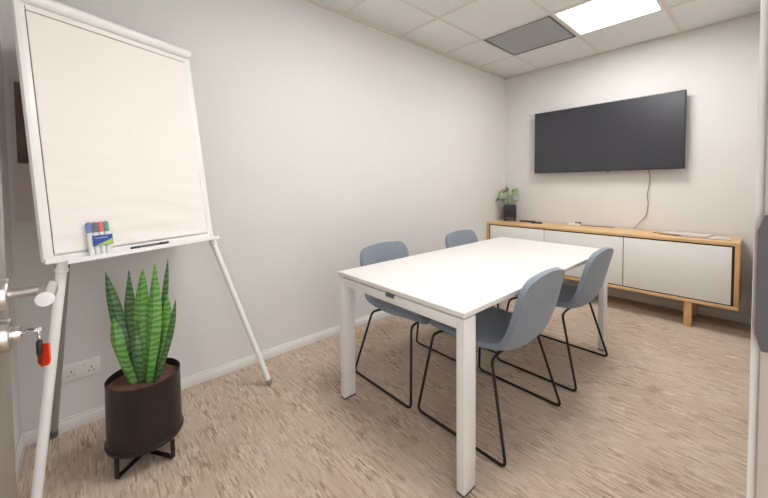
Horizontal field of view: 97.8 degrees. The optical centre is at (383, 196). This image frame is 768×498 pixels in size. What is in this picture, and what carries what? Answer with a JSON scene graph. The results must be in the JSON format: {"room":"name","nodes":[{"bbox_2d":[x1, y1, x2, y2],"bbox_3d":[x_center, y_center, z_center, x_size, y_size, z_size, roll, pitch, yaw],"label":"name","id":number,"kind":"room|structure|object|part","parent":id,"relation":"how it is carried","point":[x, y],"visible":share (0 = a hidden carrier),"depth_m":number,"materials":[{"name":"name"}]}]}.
{"room":"meeting room","nodes":[
{"label":"meeting room","id":0,"kind":"room"},
{"bbox_2d":[0,13,20,453],"bbox_3d":[-0.944,-0.145,0.584,0.100,2.672,2.397,-2,3,-41],"label":"wall","id":1,"kind":"structure","parent":0,"point":[3,139],"depth_m":1.47,"materials":[{"name":"paint"}]},
{"bbox_2d":[15,434,25,483],"bbox_3d":[-0.930,1.155,0.715,0.016,0.064,2.241,-2,3,-41],"label":"baseboard","id":2,"kind":"structure","parent":1,"relation":"attached to","point":[20,451],"depth_m":1.46,"materials":[{"name":"white paint"}]},
{"bbox_2d":[0,0,505,432],"bbox_3d":[-0.082,-0.239,3.011,4.610,2.672,0.100,-2,3,-41],"label":"wall","id":3,"kind":"structure","parent":0,"point":[327,136],"depth_m":2.38,"materials":[{"name":"paint"}]},
{"bbox_2d":[8,76,35,221],"bbox_3d":[-1.562,-0.216,1.635,0.340,0.660,0.003,-2,3,-41],"label":"poster","id":4,"kind":"object","parent":3,"relation":"attached to","point":[23,194],"visible":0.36,"depth_m":1.54,"materials":[{"name":"paper"}]},
{"bbox_2d":[14,82,28,163],"bbox_3d":[-1.562,-0.341,1.629,0.310,0.370,0.001,-2,3,-41],"label":"picture","id":5,"kind":"object","parent":4,"relation":"attached to","point":[20,143],"depth_m":1.53},
{"bbox_2d":[62,356,100,382],"bbox_3d":[-1.524,0.871,1.689,0.148,0.086,0.015,-2,3,-41],"label":"wall socket","id":6,"kind":"object","parent":3,"relation":"attached to","point":[79,369],"visible":0.9,"depth_m":1.69,"materials":[{"name":"white plastic"}]},
{"bbox_2d":[21,311,391,445],"bbox_3d":[-0.032,1.065,3.014,4.410,0.064,0.016,-2,3,-41],"label":"baseboard","id":7,"kind":"structure","parent":3,"relation":"attached to","point":[95,414],"depth_m":2.13,"materials":[{"name":"white paint"}]},
{"bbox_2d":[17,295,750,497],"bbox_3d":[1.134,1.196,1.322,5.110,0.100,4.300,-2,3,-41],"label":"floor","id":8,"kind":"structure","parent":0,"point":[665,413],"depth_m":1.68,"materials":[{"name":"carpet"}]},
{"bbox_2d":[10,0,272,497],"bbox_3d":[-1.085,0.166,1.693,1.004,1.962,0.521,-2,3,-41],"label":"easel","id":9,"kind":"object","parent":8,"relation":"on","point":[111,123],"visible":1,"depth_m":1.47,"materials":[{"name":"metal"}]},
{"bbox_3d":[-1.268,0.691,1.271,0.032,0.934,0.138,1,3,37],"label":"leg","id":10,"kind":"part","parent":9,"relation":"part of","materials":[{"name":"white metal"}]},
{"bbox_3d":[-1.452,0.305,1.535,0.314,1.690,0.025,0,2,17],"label":"leg","id":11,"kind":"part","parent":9,"relation":"part of","materials":[{"name":"grey metal"}]},
{"bbox_2d":[85,221,112,255],"bbox_3d":[-1.174,0.169,1.383,0.041,0.144,0.088,0,2,26],"label":"pack","id":12,"kind":"object","parent":9,"relation":"on","point":[96,241],"visible":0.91,"depth_m":1.38,"materials":[{"name":"clear plastic"}]},
{"bbox_3d":[-1.182,-0.269,1.569,0.011,1.034,0.700,-10,-2,26],"label":"board frame","id":13,"kind":"part","parent":9,"relation":"part of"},
{"bbox_2d":[62,235,219,264],"bbox_3d":[-1.068,0.238,1.562,0.052,0.019,0.650,-10,-2,26],"label":"tray","id":14,"kind":"object","parent":9,"relation":"on","point":[118,251],"depth_m":1.48,"materials":[{"name":"white metal"}]},
{"bbox_2d":[131,241,168,248],"bbox_3d":[-1.068,0.224,1.534,0.015,0.015,0.160,0,2,26],"label":"marker pen","id":15,"kind":"object","parent":9,"relation":"on","point":[165,242],"visible":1,"depth_m":1.53,"materials":[{"name":"grey plastic"}]},
{"bbox_3d":[-0.829,0.663,1.940,0.330,0.939,0.030,-2,2,-26],"label":"leg","id":16,"kind":"part","parent":9,"relation":"part of","materials":[{"name":"white metal"}]},
{"bbox_2d":[104,260,183,478],"bbox_3d":[-1.078,0.716,1.502,0.292,0.872,0.292,-2,3,-41],"label":"potted snake plant","id":17,"kind":"object","parent":8,"relation":"on","point":[143,403],"visible":1,"depth_m":1.48,"materials":[{"name":"green plant"}]},
{"bbox_3d":[-1.076,0.928,1.510,0.279,0.272,0.279,-2,3,-41],"label":"planter","id":18,"kind":"part","parent":17,"relation":"part of","materials":[{"name":"brown metal"}]},
{"bbox_2d":[104,414,183,458],"bbox_3d":[-1.074,1.063,1.515,0.292,0.018,0.292,-2,3,-41],"label":"tray","id":19,"kind":"object","parent":17,"relation":"on","point":[115,454],"depth_m":1.40,"materials":[{"name":"brown metal"}]},
{"bbox_2d":[355,241,455,408],"bbox_3d":[0.176,0.725,2.167,0.594,0.799,0.568,-2,3,-41],"label":"chair","id":20,"kind":"object","parent":8,"relation":"on","point":[382,251],"visible":0.41,"depth_m":2.14,"materials":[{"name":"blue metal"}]},
{"bbox_3d":[0.034,0.919,2.014,0.169,0.423,0.504,-2,3,-41],"label":"sled leg","id":21,"kind":"part","parent":20,"relation":"part of","materials":[{"name":"black metal"}]},
{"bbox_3d":[0.353,0.907,2.296,0.169,0.423,0.504,-2,3,-41],"label":"sled leg","id":22,"kind":"part","parent":20,"relation":"part of","materials":[{"name":"black metal"}]},
{"bbox_2d":[445,230,498,352],"bbox_3d":[0.844,0.699,2.736,0.594,0.799,0.568,-2,3,-41],"label":"chair","id":23,"kind":"object","parent":8,"relation":"on","point":[460,237],"visible":0.15,"depth_m":2.88,"materials":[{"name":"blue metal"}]},
{"bbox_3d":[0.703,0.893,2.583,0.169,0.423,0.504,-2,3,-41],"label":"sled leg","id":24,"kind":"part","parent":23,"relation":"part of","materials":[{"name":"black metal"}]},
{"bbox_2d":[338,237,607,497],"bbox_3d":[0.686,0.761,2.159,1.771,0.720,0.838,-2,3,-41],"label":"meeting table","id":25,"kind":"object","parent":8,"relation":"on","point":[448,286],"visible":0.85,"depth_m":1.76,"materials":[{"name":"white laminate"}]},
{"bbox_3d":[-0.206,0.788,1.902,0.078,0.683,0.036,-2,3,-41],"label":"leg","id":26,"kind":"part","parent":25,"relation":"part of","materials":[{"name":"white metal"}]},
{"bbox_3d":[0.054,0.476,1.593,0.078,0.042,0.758,-2,3,-41],"label":"rail","id":27,"kind":"part","parent":25,"relation":"part of","materials":[{"name":"white metal"}]},
{"bbox_3d":[0.320,0.805,1.307,0.078,0.683,0.036,-2,3,-41],"label":"leg","id":28,"kind":"part","parent":25,"relation":"part of","materials":[{"name":"white metal"}]},
{"bbox_3d":[1.054,0.738,3.015,0.078,0.683,0.036,-2,3,-41],"label":"leg","id":29,"kind":"part","parent":25,"relation":"part of","materials":[{"name":"white metal"}]},
{"bbox_3d":[1.580,0.754,2.420,0.078,0.683,0.036,-2,3,-41],"label":"leg","id":30,"kind":"part","parent":25,"relation":"part of","materials":[{"name":"white metal"}]},
{"bbox_2d":[417,267,564,466],"bbox_3d":[0.575,0.736,1.756,0.594,0.799,0.568,-2,3,-41],"label":"chair","id":31,"kind":"object","parent":8,"relation":"on","point":[499,329],"visible":0.84,"depth_m":1.56,"materials":[{"name":"blue plastic"}]},
{"bbox_3d":[0.401,0.929,1.640,0.169,0.423,0.504,-2,3,-41],"label":"sled leg","id":32,"kind":"part","parent":31,"relation":"part of","materials":[{"name":"black metal"}]},
{"bbox_3d":[0.720,0.917,1.921,0.169,0.423,0.504,-2,3,-41],"label":"sled leg","id":33,"kind":"part","parent":31,"relation":"part of","materials":[{"name":"black metal"}]},
{"bbox_2d":[497,247,613,391],"bbox_3d":[1.164,0.712,2.263,0.594,0.799,0.568,-2,3,-41],"label":"chair","id":34,"kind":"object","parent":8,"relation":"on","point":[595,270],"visible":0.58,"depth_m":2.02,"materials":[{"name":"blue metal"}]},
{"bbox_3d":[0.991,0.906,2.148,0.169,0.423,0.504,-2,3,-41],"label":"sled leg","id":35,"kind":"part","parent":34,"relation":"part of","materials":[{"name":"black metal"}]},
{"bbox_3d":[1.309,0.893,2.429,0.169,0.423,0.504,-2,3,-41],"label":"sled leg","id":36,"kind":"part","parent":34,"relation":"part of","materials":[{"name":"black metal"}]},
{"bbox_2d":[487,219,741,326],"bbox_3d":[2.151,0.694,3.502,0.428,0.732,2.153,-2,3,-41],"label":"sideboard","id":37,"kind":"object","parent":8,"relation":"on","point":[693,271],"visible":0.6,"depth_m":2.91,"materials":[{"name":"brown wood"}]},
{"bbox_3d":[1.445,0.567,4.295,0.428,0.471,0.026,-2,3,-41],"label":"panel","id":38,"kind":"part","parent":37,"relation":"part of","materials":[{"name":"brown wood"}]},
{"bbox_2d":[496,187,519,220],"bbox_3d":[1.561,0.087,4.296,0.347,0.435,0.219,0,2,21],"label":"potted houseplant","id":39,"kind":"object","parent":37,"relation":"on","point":[509,209],"visible":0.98,"depth_m":4.21,"materials":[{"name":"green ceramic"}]},
{"bbox_3d":[1.599,0.182,4.256,0.150,0.152,0.150,0,2,21],"label":"pot","id":40,"kind":"part","parent":39,"relation":"part of","materials":[{"name":"black ceramic"}]},
{"bbox_3d":[1.525,0.582,3.893,0.012,0.449,0.646,-2,3,-41],"label":"door","id":41,"kind":"part","parent":37,"relation":"part of","materials":[{"name":"white wood"}]},
{"bbox_2d":[568,222,580,225],"bbox_3d":[2.118,0.302,3.724,0.120,0.036,0.060,1,3,43],"label":"power adapter","id":42,"kind":"object","parent":37,"relation":"on","point":[575,223],"visible":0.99,"depth_m":3.69,"materials":[{"name":"white plastic"}]},
{"bbox_3d":[1.980,0.596,3.380,0.012,0.449,0.714,-2,3,-41],"label":"door","id":43,"kind":"part","parent":37,"relation":"part of","materials":[{"name":"white wood"}]},
{"bbox_3d":[2.147,0.341,3.490,0.428,0.026,2.153,-2,3,-41],"label":"panel","id":44,"kind":"part","parent":37,"relation":"part of","materials":[{"name":"brown wood"}]},
{"bbox_3d":[2.152,0.837,3.507,0.428,0.026,2.153,-2,3,-41],"label":"panel","id":45,"kind":"part","parent":37,"relation":"part of","materials":[{"name":"brown wood"}]},
{"bbox_3d":[2.450,0.610,2.848,0.012,0.449,0.695,-2,3,-41],"label":"door","id":46,"kind":"part","parent":37,"relation":"part of","materials":[{"name":"white wood"}]},
{"bbox_3d":[2.542,0.976,2.804,0.050,0.210,0.050,-2,3,-41],"label":"leg","id":47,"kind":"part","parent":37,"relation":"part of","materials":[{"name":"brown wood"}]},
{"bbox_3d":[2.803,0.966,3.035,0.050,0.210,0.050,-2,3,-41],"label":"leg","id":48,"kind":"part","parent":37,"relation":"part of","materials":[{"name":"brown wood"}]},
{"bbox_2d":[680,235,730,240],"bbox_3d":[2.713,0.342,2.836,0.302,0.007,0.212,1,3,43],"label":"magazine","id":49,"kind":"object","parent":37,"relation":"on","point":[711,237],"visible":0.61,"depth_m":2.78,"materials":[{"name":"white paper"}]},
{"bbox_2d":[661,231,713,237],"bbox_3d":[2.667,0.332,2.948,0.212,0.007,0.302,-2,2,-32],"label":"magazine","id":50,"kind":"object","parent":49,"relation":"on","point":[667,232],"visible":1,"depth_m":2.91,"materials":[{"name":"white paper"}]},
{"bbox_3d":[2.854,0.611,2.702,0.428,0.471,0.026,-2,3,-41],"label":"panel","id":51,"kind":"part","parent":37,"relation":"part of","materials":[{"name":"brown wood"}]},
{"bbox_2d":[304,0,760,79],"bbox_3d":[0.700,-1.504,2.068,4.610,0.132,2.497,-2,3,-41],"label":"ceiling","id":52,"kind":"structure","parent":0,"point":[457,30],"depth_m":2.88,"materials":[{"name":"tile"}]},
{"bbox_2d":[484,15,575,55],"bbox_3d":[1.373,-1.509,3.165,0.596,0.032,0.611,-2,3,-41],"label":"ceiling vent","id":53,"kind":"object","parent":52,"relation":"in","point":[545,31],"visible":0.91,"depth_m":3.14,"materials":[{"name":"grey plastic"}]},
{"bbox_2d":[553,0,663,35],"bbox_3d":[1.795,-1.502,2.688,0.596,0.049,0.616,-2,3,-41],"label":"ceiling light","id":54,"kind":"object","parent":52,"relation":"attached to","point":[592,15],"visible":0.85,"depth_m":2.72,"materials":[{"name":"white plastic"}]},
{"bbox_2d":[505,13,760,316],"bbox_3d":[2.434,-0.282,3.569,0.100,2.672,2.397,-2,3,-41],"label":"wall","id":55,"kind":"structure","parent":0,"point":[717,65],"depth_m":3.18,"materials":[{"name":"paint"}]},
{"bbox_2d":[534,89,686,172],"bbox_3d":[2.297,-0.618,3.557,0.096,0.716,1.360,-2,3,-41],"label":"television","id":56,"kind":"object","parent":55,"relation":"attached to","point":[644,132],"visible":1,"depth_m":3.41,"materials":[{"name":"plastic"}]},
{"bbox_2d":[633,170,649,228],"bbox_3d":[2.555,-0.004,3.324,0.036,0.668,0.130,-2,3,-41],"label":"cable","id":57,"kind":"object","parent":56,"relation":"hanging from","point":[648,170],"visible":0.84,"depth_m":3.30,"materials":[{"name":"white plastic"}]},
{"bbox_2d":[562,280,750,324],"bbox_3d":[2.361,1.022,3.623,0.016,0.064,2.241,-2,3,-41],"label":"baseboard","id":58,"kind":"structure","parent":55,"relation":"attached to","point":[659,302],"depth_m":3.18,"materials":[{"name":"white paint"}]},
{"bbox_3d":[1.492,-0.190,1.231,4.410,2.672,0.140,-2,3,-41],"label":"wall","id":59,"kind":"structure","parent":0,"visible":0},
{"bbox_2d":[0,160,58,497],"bbox_3d":[-0.381,0.165,0.286,0.114,2.046,0.878,-2,3,-41],"label":"door","id":60,"kind":"structure","parent":59,"relation":"in","point":[45,293],"depth_m":0.56,"materials":[{"name":"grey wood"}]},
{"bbox_3d":[-0.578,0.162,0.549,0.061,0.023,0.090,-2,3,-41],"label":"lever handle","id":61,"kind":"part","parent":60,"relation":"part of","materials":[{"name":"metal"}]},
{"bbox_2d":[21,326,50,366],"bbox_3d":[-0.604,0.263,0.574,0.048,0.068,0.024,-2,3,-41],"label":"bunch","id":62,"kind":"object","parent":60,"relation":"hanging from","point":[43,352],"visible":1,"depth_m":0.58,"materials":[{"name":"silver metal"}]},
{"bbox_2d":[746,0,767,497],"bbox_3d":[0.233,0.151,0.126,0.940,2.090,0.140,-2,3,-41],"label":"trim","id":63,"kind":"structure","parent":59,"relation":"attached to","point":[757,451],"depth_m":0.46,"materials":[{"name":"beige paint"}]},
{"bbox_3d":[0.526,0.118,0.443,0.006,0.186,0.045,-2,3,-41],"label":"strike plate","id":64,"kind":"part","parent":63,"relation":"part of","materials":[{"name":"grey metal"}]}
]}

